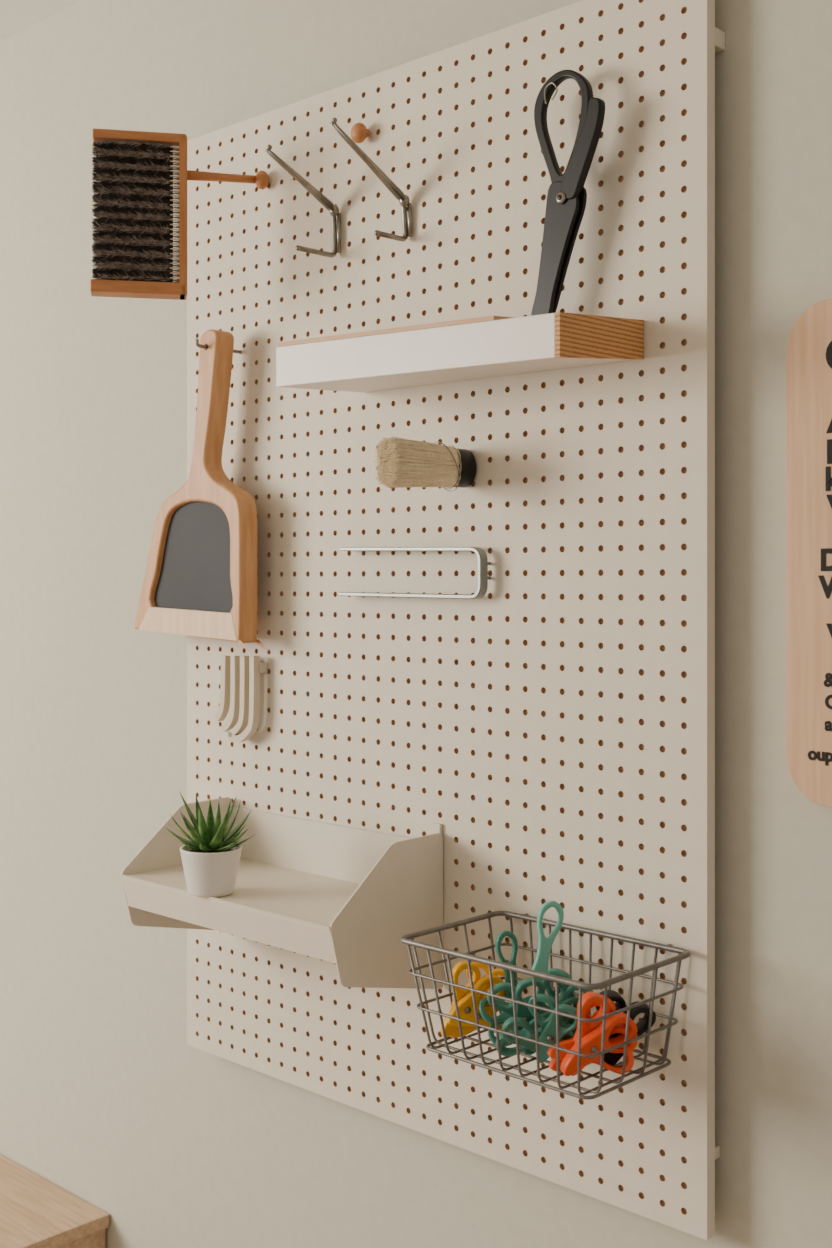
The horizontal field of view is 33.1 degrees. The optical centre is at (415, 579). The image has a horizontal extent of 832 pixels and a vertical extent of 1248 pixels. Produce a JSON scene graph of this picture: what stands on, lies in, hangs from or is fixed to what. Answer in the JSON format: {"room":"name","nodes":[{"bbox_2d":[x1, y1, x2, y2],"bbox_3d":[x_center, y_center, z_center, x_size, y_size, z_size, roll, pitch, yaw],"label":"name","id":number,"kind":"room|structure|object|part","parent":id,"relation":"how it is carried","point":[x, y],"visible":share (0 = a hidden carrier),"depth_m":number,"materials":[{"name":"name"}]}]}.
{"room":"craft room","nodes":[
{"label":"craft room","id":0,"kind":"room"},
{"bbox_2d":[0,0,80,41],"bbox_3d":[-1.249,-0.946,0.141,6.400,0.100,4.134,0,0,44],"label":"ceiling","id":1,"kind":"structure","parent":0,"point":[16,16],"depth_m":2.21,"materials":[{"name":"paint"}]},
{"bbox_2d":[0,0,831,1247],"bbox_3d":[0.145,0.302,1.598,6.400,2.396,0.100,0,0,44],"label":"wall","id":2,"kind":"structure","parent":0,"point":[105,1098],"depth_m":1.94,"materials":[{"name":"paint"}]},
{"bbox_2d":[187,0,724,1239],"bbox_3d":[-0.005,0.018,1.649,0.824,1.240,0.033,0,0,44],"label":"pegboard","id":3,"kind":"object","parent":2,"relation":"attached to","point":[556,723],"visible":0.77,"depth_m":1.54,"materials":[{"name":"paint"}]},
{"bbox_2d":[90,128,268,299],"bbox_3d":[-0.294,-0.453,1.755,0.226,0.200,0.050,0,0,-18],"label":"brush","id":4,"kind":"object","parent":3,"relation":"hanging from","point":[134,171],"visible":1,"depth_m":1.72,"materials":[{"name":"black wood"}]},
{"bbox_3d":[-0.344,-0.360,1.738,0.116,0.015,0.034,0,0,-11],"label":"arm","id":5,"kind":"part","parent":4,"relation":"part of","materials":[{"name":"orange wood"}]},
{"bbox_3d":[-0.343,-0.547,1.738,0.113,0.011,0.034,0,0,-11],"label":"arm","id":6,"kind":"part","parent":4,"relation":"part of","materials":[{"name":"orange wood"}]},
{"bbox_3d":[-0.242,-0.510,1.775,0.107,0.022,0.012,0,0,-33],"label":"handle rod","id":7,"kind":"part","parent":4,"relation":"part of","materials":[{"name":"orange wood"}]},
{"bbox_3d":[-0.198,-0.513,1.796,0.020,0.024,0.017,0,0,44],"label":"peg knob","id":8,"kind":"part","parent":4,"relation":"part of","materials":[{"name":"orange wood"}]},
{"bbox_2d":[135,329,268,651],"bbox_3d":[-0.281,-0.116,1.839,0.251,0.412,0.073,0,0,44],"label":"dustpan","id":9,"kind":"object","parent":3,"relation":"hanging from","point":[201,577],"visible":1,"depth_m":1.81,"materials":[{"name":"brown wood"}]},
{"bbox_3d":[-0.296,-0.028,1.840,0.202,0.157,0.003,0,0,44],"label":"slate panel","id":10,"kind":"part","parent":9,"relation":"part of","materials":[{"name":"grey stone"}]},
{"bbox_2d":[215,656,267,741],"bbox_3d":[-0.228,0.154,1.824,0.083,0.113,0.022,0,0,44],"label":"hook rack","id":11,"kind":"object","parent":3,"relation":"attached to","point":[240,675],"visible":1,"depth_m":1.81,"materials":[{"name":"beige ceramic"}]},
{"bbox_2d":[120,797,443,988],"bbox_3d":[-0.167,0.370,1.657,0.382,0.186,0.176,0,0,44],"label":"wall shelf","id":12,"kind":"object","parent":3,"relation":"attached to","point":[344,896],"visible":0.93,"depth_m":1.59,"materials":[{"name":"beige metal"}]},
{"bbox_2d":[168,791,254,897],"bbox_3d":[-0.240,0.306,1.629,0.104,0.117,0.094,0,0,17],"label":"potted succulent","id":13,"kind":"object","parent":12,"relation":"on","point":[211,857],"visible":1,"depth_m":1.61,"materials":[{"name":"ceramic"}]},
{"bbox_2d":[180,845,241,897],"bbox_3d":[-0.238,0.337,1.628,0.072,0.054,0.072,0,0,44],"label":"pot","id":14,"kind":"object","parent":13,"relation":"attached to","point":[209,870],"depth_m":1.60,"materials":[{"name":"ceramic"}]},
{"bbox_3d":[-0.167,0.366,1.657,0.379,0.003,0.174,0,0,44],"label":"shelf plate","id":15,"kind":"part","parent":12,"relation":"part of","materials":[{"name":"beige metal"}]},
{"bbox_3d":[-0.107,0.342,1.720,0.379,0.085,0.003,0,0,44],"label":"plate","id":16,"kind":"part","parent":12,"relation":"part of","materials":[{"name":"beige metal"}]},
{"bbox_2d":[265,145,340,257],"bbox_3d":[-0.134,-0.449,1.667,0.015,0.116,0.112,0,0,44],"label":"hook","id":17,"kind":"object","parent":3,"relation":"attached to","point":[333,209],"depth_m":1.69,"materials":[{"name":"silver metal"}]},
{"bbox_2d":[351,123,369,142],"bbox_3d":[-0.066,-0.532,1.668,0.023,0.024,0.023,0,0,-2],"label":"wooden peg","id":18,"kind":"object","parent":3,"relation":"attached to","point":[359,132],"visible":0.99,"depth_m":1.66,"materials":[{"name":"orange wood"}]},
{"bbox_2d":[330,117,411,241],"bbox_3d":[-0.050,-0.451,1.583,0.015,0.119,0.121,0,0,44],"label":"hook","id":19,"kind":"object","parent":3,"relation":"attached to","point":[404,200],"depth_m":1.60,"materials":[{"name":"silver metal"}]},
{"bbox_2d":[339,547,490,598],"bbox_3d":[-0.004,-0.009,1.611,0.226,0.060,0.020,0,0,44],"label":"towel rail","id":20,"kind":"object","parent":3,"relation":"attached to","point":[483,563],"visible":1,"depth_m":1.57,"materials":[{"name":"silver metal"}]},
{"bbox_2d":[374,436,475,491],"bbox_3d":[0.011,-0.124,1.518,0.039,0.055,0.134,0,0,44],"label":"brush","id":21,"kind":"object","parent":3,"relation":"attached to","point":[403,463],"visible":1,"depth_m":1.49,"materials":[{"name":"beige fur"}]},
{"bbox_2d":[276,312,643,392],"bbox_3d":[0.035,-0.239,1.492,0.404,0.063,0.136,0,0,44],"label":"floating shelf","id":22,"kind":"object","parent":3,"relation":"attached to","point":[488,346],"visible":1,"depth_m":1.42,"materials":[{"name":"white paint"}]},
{"bbox_2d":[531,70,604,315],"bbox_3d":[0.154,-0.395,1.426,0.090,0.254,0.019,0,0,44],"label":"scissors","id":23,"kind":"object","parent":22,"relation":"on","point":[567,194],"visible":0.96,"depth_m":1.43,"materials":[{"name":"black metal"}]},
{"bbox_3d":[0.143,-0.338,1.436,0.060,0.141,0.006,0,0,44],"label":"blade","id":24,"kind":"part","parent":23,"relation":"part of","materials":[{"name":"black metal"}]},
{"bbox_3d":[0.151,-0.459,1.435,0.072,0.125,0.009,0,0,44],"label":"ring handle","id":25,"kind":"part","parent":23,"relation":"part of","materials":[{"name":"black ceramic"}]},
{"bbox_3d":[0.154,-0.338,1.433,0.051,0.138,0.004,0,0,44],"label":"blade","id":26,"kind":"part","parent":23,"relation":"part of","materials":[{"name":"black metal"}]},
{"bbox_3d":[0.168,-0.434,1.412,0.051,0.098,0.010,0,0,44],"label":"lever handle","id":27,"kind":"part","parent":23,"relation":"part of","materials":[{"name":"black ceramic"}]},
{"bbox_2d":[400,911,690,1099],"bbox_3d":[0.126,0.414,1.382,0.247,0.112,0.170,0,0,44],"label":"wire basket","id":28,"kind":"object","parent":3,"relation":"attached to","point":[405,939],"visible":0.8,"depth_m":1.35,"materials":[{"name":"silver metal"}]},
{"bbox_2d":[441,961,510,1037],"bbox_3d":[0.061,0.426,1.436,0.079,0.080,0.054,0,0,-9],"label":"clips","id":29,"kind":"object","parent":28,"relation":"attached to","point":[464,997],"visible":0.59,"depth_m":1.41,"materials":[{"name":"plastic"}]},
{"bbox_2d":[479,900,592,1062],"bbox_3d":[0.117,0.391,1.377,0.124,0.150,0.097,0,0,25],"label":"scissors","id":30,"kind":"object","parent":28,"relation":"in","point":[546,1021],"visible":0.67,"depth_m":1.38,"materials":[{"name":"plastic"}]},
{"bbox_2d":[547,992,637,1075],"bbox_3d":[0.165,0.426,1.322,0.077,0.080,0.075,0,0,44],"label":"clips","id":31,"kind":"object","parent":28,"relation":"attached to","point":[591,1032],"visible":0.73,"depth_m":1.31,"materials":[{"name":"plastic"}]},
{"bbox_2d":[596,990,655,1070],"bbox_3d":[0.199,0.430,1.336,0.056,0.073,0.037,0,0,24],"label":"clip","id":32,"kind":"object","parent":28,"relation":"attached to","point":[642,1025],"visible":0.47,"depth_m":1.33,"materials":[{"name":"plastic"}]},
{"bbox_2d":[786,298,831,807],"bbox_3d":[0.504,-0.025,1.177,0.420,0.468,0.013,0,0,44],"label":"wooden sign","id":33,"kind":"object","parent":2,"relation":"attached to","point":[809,345],"visible":1,"depth_m":1.30,"materials":[{"name":"brown wood"}]},
{"bbox_3d":[-1.249,1.550,0.141,6.400,0.100,4.134,0,0,44],"label":"floor","id":34,"kind":"structure","parent":0,"visible":0},
{"bbox_2d":[0,1154,109,1247],"bbox_3d":[-0.967,1.227,2.299,1.000,0.546,0.420,0,0,44],"label":"sideboard","id":35,"kind":"object","parent":34,"relation":"on","point":[35,1212],"visible":1,"depth_m":2.10,"materials":[{"name":"brown wood"}]}
]}

